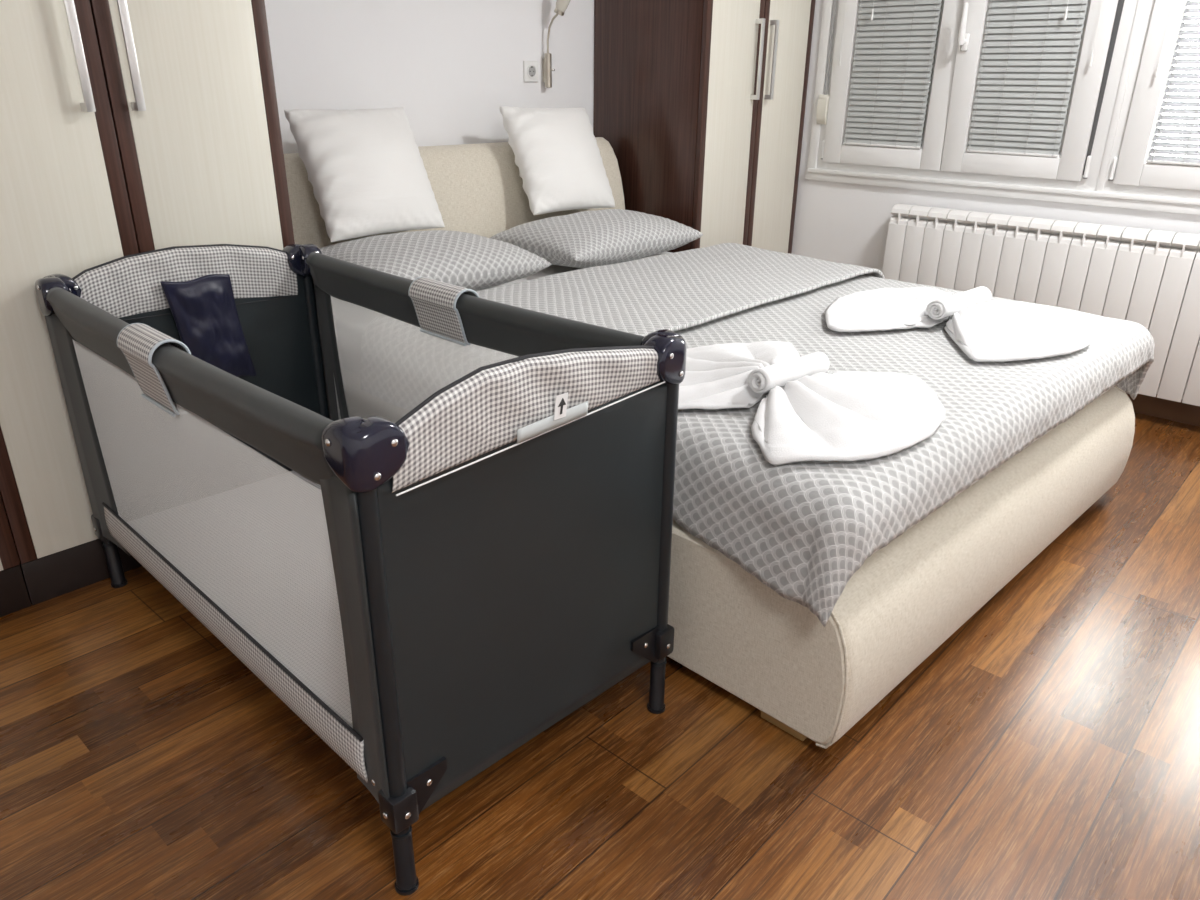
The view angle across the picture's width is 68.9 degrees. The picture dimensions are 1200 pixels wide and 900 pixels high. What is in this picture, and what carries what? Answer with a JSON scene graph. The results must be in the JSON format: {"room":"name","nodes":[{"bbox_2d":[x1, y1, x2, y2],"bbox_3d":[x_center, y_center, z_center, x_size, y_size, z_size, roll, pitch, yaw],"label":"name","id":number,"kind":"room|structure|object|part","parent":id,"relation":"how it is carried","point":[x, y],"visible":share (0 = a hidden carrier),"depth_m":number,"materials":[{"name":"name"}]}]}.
{"room":"bedroom","nodes":[
{"label":"bedroom","id":0,"kind":"room"},
{"bbox_2d":[264,0,593,153],"bbox_3d":[-1.322,-1.169,2.437,0.100,2.550,5.793,20,30,38],"label":"wall","id":1,"kind":"structure","parent":0,"point":[451,65],"depth_m":3.13,"materials":[{"name":"paint"}]},
{"bbox_2d":[523,61,537,81],"bbox_3d":[-0.272,-1.496,3.453,0.013,0.076,0.076,20,30,38],"label":"power socket","id":2,"kind":"object","parent":1,"relation":"attached to","point":[530,68],"visible":1,"depth_m":3.45,"materials":[{"name":"white plastic"}]},
{"bbox_2d":[542,0,569,87],"bbox_3d":[-0.170,-1.610,3.426,0.132,0.352,0.052,7,24,15],"label":"wall lamp","id":3,"kind":"object","parent":1,"relation":"attached to","point":[561,5],"visible":1,"depth_m":3.46,"materials":[{"name":"metal"}]},
{"bbox_3d":[-0.187,-1.631,3.428,0.052,0.145,0.010,13,26,26],"label":"arm","id":4,"kind":"part","parent":3,"relation":"part of","materials":[{"name":"metal"}]},
{"bbox_3d":[-0.138,-1.731,3.365,0.068,0.082,0.051,6,24,12],"label":"lamp shade","id":5,"kind":"part","parent":3,"relation":"part of","materials":[{"name":"white glass"}]},
{"bbox_2d":[0,412,1199,899],"bbox_3d":[0.563,0.749,1.363,5.250,0.100,5.793,20,30,38],"label":"floor","id":6,"kind":"structure","parent":0,"point":[1048,748],"depth_m":1.59,"materials":[{"name":"brown wood"}]},
{"bbox_2d":[0,495,30,616],"bbox_3d":[-1.795,-0.684,1.504,0.612,2.380,0.783,20,30,38],"label":"wardrobe","id":7,"kind":"object","parent":6,"relation":"on","point":[14,596],"visible":1,"depth_m":2.02,"materials":[{"name":"beige laminate"}]},
{"bbox_2d":[0,0,294,604],"bbox_3d":[-1.265,-0.906,2.039,0.612,2.380,0.783,20,30,38],"label":"wardrobe","id":8,"kind":"object","parent":6,"relation":"on","point":[128,127],"visible":0.56,"depth_m":1.97,"materials":[{"name":"beige laminate"}]},
{"bbox_3d":[-1.205,-0.832,1.721,0.019,2.259,0.322,20,30,38],"label":"door","id":9,"kind":"part","parent":8,"relation":"part of","materials":[{"name":"beige laminate"}]},
{"bbox_3d":[-1.088,-0.859,1.804,0.036,0.300,0.018,20,30,38],"label":"handle","id":10,"kind":"part","parent":8,"relation":"part of","materials":[{"name":"metal"}]},
{"bbox_3d":[-1.018,-0.888,1.875,0.036,0.300,0.018,20,30,38],"label":"handle","id":11,"kind":"part","parent":8,"relation":"part of","materials":[{"name":"metal"}]},
{"bbox_3d":[-0.939,-0.943,1.989,0.019,2.259,0.322,20,30,38],"label":"door","id":12,"kind":"part","parent":8,"relation":"part of","materials":[{"name":"beige laminate"}]},
{"bbox_2d":[35,244,686,895],"bbox_3d":[-0.535,0.057,1.807,1.318,0.804,0.688,20,30,38],"label":"cot","id":13,"kind":"object","parent":6,"relation":"on","point":[500,546],"visible":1,"depth_m":1.45,"materials":[{"name":"dark grey fabric"},{"name":"netting"},{"name":"black plastic"}]},
{"bbox_3d":[-0.740,-0.136,1.494,1.155,0.115,0.054,21,31,40],"label":"rail","id":14,"kind":"part","parent":13,"relation":"part of","materials":[{"name":"fabric"}]},
{"bbox_3d":[-0.974,-0.129,2.196,0.026,0.569,0.599,21,31,40],"label":"panel","id":15,"kind":"part","parent":13,"relation":"part of","materials":[{"name":"fabric"}]},
{"bbox_2d":[126,471,352,725],"bbox_3d":[-0.538,0.288,1.906,1.201,0.044,0.550,21,31,40],"label":"mattress","id":16,"kind":"object","parent":13,"relation":"in","point":[317,486],"visible":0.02,"depth_m":1.94,"materials":[{"name":"grey fabric"}]},
{"bbox_3d":[-0.771,-0.234,2.387,0.029,0.600,0.028,20,30,38],"label":"leg","id":17,"kind":"part","parent":13,"relation":"part of","materials":[{"name":"paint"}]},
{"bbox_3d":[-0.298,0.278,1.197,0.029,0.600,0.028,20,30,38],"label":"leg","id":18,"kind":"part","parent":13,"relation":"part of","materials":[{"name":"paint"}]},
{"bbox_3d":[-0.324,-0.299,1.886,1.155,0.115,0.054,21,31,40],"label":"rail","id":19,"kind":"part","parent":13,"relation":"part of","materials":[{"name":"fabric"}]},
{"bbox_3d":[-0.096,0.216,1.408,0.026,0.569,0.599,21,31,40],"label":"panel","id":20,"kind":"part","parent":13,"relation":"part of","materials":[{"name":"fabric"}]},
{"bbox_3d":[0.118,0.115,1.589,0.029,0.600,0.028,20,30,38],"label":"leg","id":21,"kind":"part","parent":13,"relation":"part of","materials":[{"name":"paint"}]},
{"bbox_2d":[594,0,815,253],"bbox_3d":[0.462,-1.629,3.778,0.612,2.380,0.778,20,30,38],"label":"wardrobe","id":22,"kind":"object","parent":6,"relation":"on","point":[699,105],"visible":0.58,"depth_m":3.60,"materials":[{"name":"beige laminate"}]},
{"bbox_3d":[0.523,-1.555,3.462,0.019,2.259,0.319,20,30,38],"label":"door","id":23,"kind":"part","parent":22,"relation":"part of","materials":[{"name":"beige laminate"}]},
{"bbox_3d":[0.639,-1.582,3.544,0.036,0.300,0.018,20,30,38],"label":"handle","id":24,"kind":"part","parent":22,"relation":"part of","materials":[{"name":"metal"}]},
{"bbox_3d":[0.709,-1.611,3.614,0.036,0.300,0.018,20,30,38],"label":"handle","id":25,"kind":"part","parent":22,"relation":"part of","materials":[{"name":"metal"}]},
{"bbox_3d":[0.787,-1.666,3.728,0.019,2.259,0.319,20,30,38],"label":"door","id":26,"kind":"part","parent":22,"relation":"part of","materials":[{"name":"beige laminate"}]},
{"bbox_2d":[284,137,1134,748],"bbox_3d":[0.220,-0.375,2.670,2.232,0.937,1.630,22,31,40],"label":"bed","id":27,"kind":"object","parent":6,"relation":"on","point":[806,678],"visible":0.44,"depth_m":1.77,"materials":[{"name":"beige leather"}]},
{"bbox_3d":[-0.507,-0.817,3.248,0.204,0.592,1.600,22,31,40],"label":"headboard","id":28,"kind":"part","parent":27,"relation":"part of","materials":[{"name":"beige fabric"}]},
{"bbox_2d":[334,252,1115,553],"bbox_3d":[0.269,-0.322,2.635,1.949,0.163,1.545,22,31,40],"label":"mattress","id":29,"kind":"object","parent":27,"relation":"on","point":[552,269],"visible":0.06,"depth_m":2.61,"materials":[{"name":"grey fabric"}]},
{"bbox_2d":[320,230,551,290],"bbox_3d":[-0.569,-0.583,2.754,0.494,0.189,0.716,20,30,38],"label":"pillow","id":30,"kind":"object","parent":29,"relation":"on","point":[475,262],"visible":0.65,"depth_m":2.64,"materials":[{"name":"grey fabric"}]},
{"bbox_2d":[284,107,444,241],"bbox_3d":[-0.733,-0.882,2.770,0.234,0.371,0.429,20,30,38],"label":"cushion","id":31,"kind":"object","parent":30,"relation":"on","point":[367,174],"visible":1,"depth_m":2.69,"materials":[{"name":"white fabric"}]},
{"bbox_2d":[490,209,702,267],"bbox_3d":[-0.003,-0.799,3.278,0.443,0.180,0.722,20,30,38],"label":"pillow","id":32,"kind":"object","parent":29,"relation":"on","point":[584,239],"visible":0.94,"depth_m":3.10,"materials":[{"name":"grey fabric"}]},
{"bbox_2d":[499,106,614,214],"bbox_3d":[-0.151,-1.107,3.326,0.427,0.375,0.236,-20,30,-39],"label":"cushion","id":33,"kind":"object","parent":32,"relation":"on","point":[558,158],"visible":1,"depth_m":3.24,"materials":[{"name":"white fabric"}]},
{"bbox_2d":[361,243,1154,626],"bbox_3d":[0.482,-0.261,2.476,1.773,0.291,1.527,-21,31,-41],"label":"duvet","id":34,"kind":"object","parent":29,"relation":"on","point":[802,529],"visible":0.62,"depth_m":1.99,"materials":[{"name":"grey fabric"}]},
{"bbox_2d":[678,341,945,464],"bbox_3d":[0.357,-0.126,1.848,0.635,0.114,0.697,-20,30,-39],"label":"towel","id":35,"kind":"object","parent":34,"relation":"on","point":[836,415],"visible":0.73,"depth_m":1.73,"materials":[{"name":"white fabric"}]},
{"bbox_2d":[747,352,829,392],"bbox_3d":[0.397,-0.164,1.831,0.231,0.052,0.051,-19,30,-39],"label":"rolled towel","id":36,"kind":"object","parent":35,"relation":"on","point":[763,379],"visible":1,"depth_m":1.79,"materials":[{"name":"white fabric"}]},
{"bbox_2d":[825,287,1093,361],"bbox_3d":[0.972,-0.378,2.403,0.703,0.068,0.684,20,30,38],"label":"towel","id":37,"kind":"object","parent":34,"relation":"on","point":[992,331],"visible":0.88,"depth_m":2.32,"materials":[{"name":"white fabric"}]},
{"bbox_2d":[926,286,991,319],"bbox_3d":[0.998,-0.409,2.427,0.294,0.056,0.057,-20,31,-40],"label":"rolled towel","id":38,"kind":"object","parent":37,"relation":"on","point":[940,308],"visible":0.93,"depth_m":2.37,"materials":[{"name":"white fabric"}]},
{"bbox_3d":[0.249,-0.105,2.751,2.208,0.322,1.718,20,30,38],"label":"frame","id":39,"kind":"part","parent":27,"relation":"part of","materials":[{"name":"beige leather"}]},
{"bbox_3d":[0.389,0.517,1.733,0.104,0.034,0.104,20,30,38],"label":"leg","id":40,"kind":"part","parent":27,"relation":"part of","materials":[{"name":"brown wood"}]},
{"bbox_2d":[791,0,1199,398],"bbox_3d":[2.432,-1.246,2.713,5.050,2.550,0.200,20,30,38],"label":"wall","id":41,"kind":"structure","parent":0,"point":[845,223],"depth_m":3.88,"materials":[{"name":"paint"}]},
{"bbox_2d":[807,0,832,168],"bbox_3d":[1.874,-1.586,2.974,2.480,1.380,0.016,20,30,38],"label":"trim","id":42,"kind":"structure","parent":41,"relation":"attached to","point":[827,4],"depth_m":3.84,"materials":[{"name":"plastic"}]},
{"bbox_2d":[816,0,835,124],"bbox_3d":[0.988,-1.971,3.668,0.050,1.135,0.018,20,30,38],"label":"strap winder","id":43,"kind":"object","parent":41,"relation":"attached to","point":[823,100],"visible":1,"depth_m":3.84,"materials":[{"name":"plastic"}]},
{"bbox_2d":[821,0,963,170],"bbox_3d":[1.257,-1.819,3.576,0.619,1.344,0.154,20,30,38],"label":"window","id":44,"kind":"structure","parent":41,"relation":"in","point":[929,157],"depth_m":3.67,"materials":[{"name":"plastic"}]},
{"bbox_2d":[838,0,941,148],"bbox_3d":[1.182,-1.804,3.536,0.403,1.089,0.043,20,30,38],"label":"blind","id":45,"kind":"object","parent":44,"relation":"attached to","point":[894,53],"visible":1,"depth_m":3.62,"materials":[{"name":"white plastic"}]},
{"bbox_3d":[1.202,-1.303,3.737,0.349,0.010,0.018,20,30,38],"label":"rail","id":46,"kind":"part","parent":45,"relation":"part of","materials":[{"name":"white plastic"}]},
{"bbox_2d":[805,168,1199,214],"bbox_3d":[1.859,-0.938,3.261,2.465,0.051,0.044,20,30,38],"label":"windowsill","id":47,"kind":"structure","parent":41,"relation":"attached to","point":[1071,196],"depth_m":3.43,"materials":[{"name":"plastic"}]},
{"bbox_2d":[816,0,1199,199],"bbox_3d":[1.893,-1.574,3.010,2.390,1.330,0.080,20,30,38],"label":"window frame","id":48,"kind":"structure","parent":41,"relation":"attached to","point":[1136,15],"depth_m":3.17,"materials":[{"name":"plastic"}]},
{"bbox_2d":[941,0,1124,180],"bbox_3d":[1.629,-1.667,3.213,0.616,1.343,0.236,20,30,38],"label":"window","id":49,"kind":"structure","parent":41,"relation":"in","point":[1086,84],"depth_m":3.30,"materials":[{"name":"plastic"}]},
{"bbox_3d":[1.392,-1.614,3.338,0.028,0.169,0.058,20,32,38],"label":"handle","id":50,"kind":"part","parent":49,"relation":"part of","materials":[{"name":"plastic"}]},
{"bbox_2d":[966,0,1102,156],"bbox_3d":[1.611,-1.637,3.156,0.406,1.089,0.068,20,30,38],"label":"blind","id":51,"kind":"object","parent":49,"relation":"attached to","point":[1030,49],"visible":1,"depth_m":3.28,"materials":[{"name":"white plastic"}]},
{"bbox_3d":[1.601,-1.156,3.403,0.346,0.010,0.018,20,32,38],"label":"rail","id":52,"kind":"part","parent":51,"relation":"part of","materials":[{"name":"white plastic"}]},
{"bbox_2d":[882,204,1199,405],"bbox_3d":[1.821,-0.575,3.362,1.517,0.581,0.118,20,30,38],"label":"radiator","id":53,"kind":"object","parent":41,"relation":"attached to","point":[1149,278],"visible":0.62,"depth_m":3.28,"materials":[{"name":"metal"}]},
{"bbox_2d":[1108,0,1199,189],"bbox_3d":[2.132,-1.520,2.831,0.617,1.300,0.154,20,30,38],"label":"window","id":54,"kind":"structure","parent":41,"relation":"in","point":[1133,168],"depth_m":3.06,"materials":[{"name":"plastic"}]},
{"bbox_2d":[1147,0,1199,165],"bbox_3d":[2.062,-1.479,2.796,0.385,1.089,0.043,20,30,38],"label":"blind","id":55,"kind":"object","parent":54,"relation":"attached to","point":[1176,160],"visible":1,"depth_m":3.00,"materials":[{"name":"white plastic"}]},
{"bbox_3d":[1.919,-1.669,2.846,0.001,0.757,0.016,20,30,38],"label":"pull cord","id":56,"kind":"part","parent":55,"relation":"part of","materials":[{"name":"white plastic"}]},
{"bbox_3d":[2.077,-0.980,3.003,0.347,0.010,0.018,20,30,38],"label":"rail","id":57,"kind":"part","parent":55,"relation":"part of","materials":[{"name":"white plastic"}]},
{"bbox_2d":[1126,393,1199,425],"bbox_3d":[2.563,-0.003,2.943,4.465,0.085,0.014,20,30,38],"label":"baseboard","id":58,"kind":"structure","parent":41,"relation":"attached to","point":[1143,404],"depth_m":3.29,"materials":[{"name":"brown wood"}]}
]}

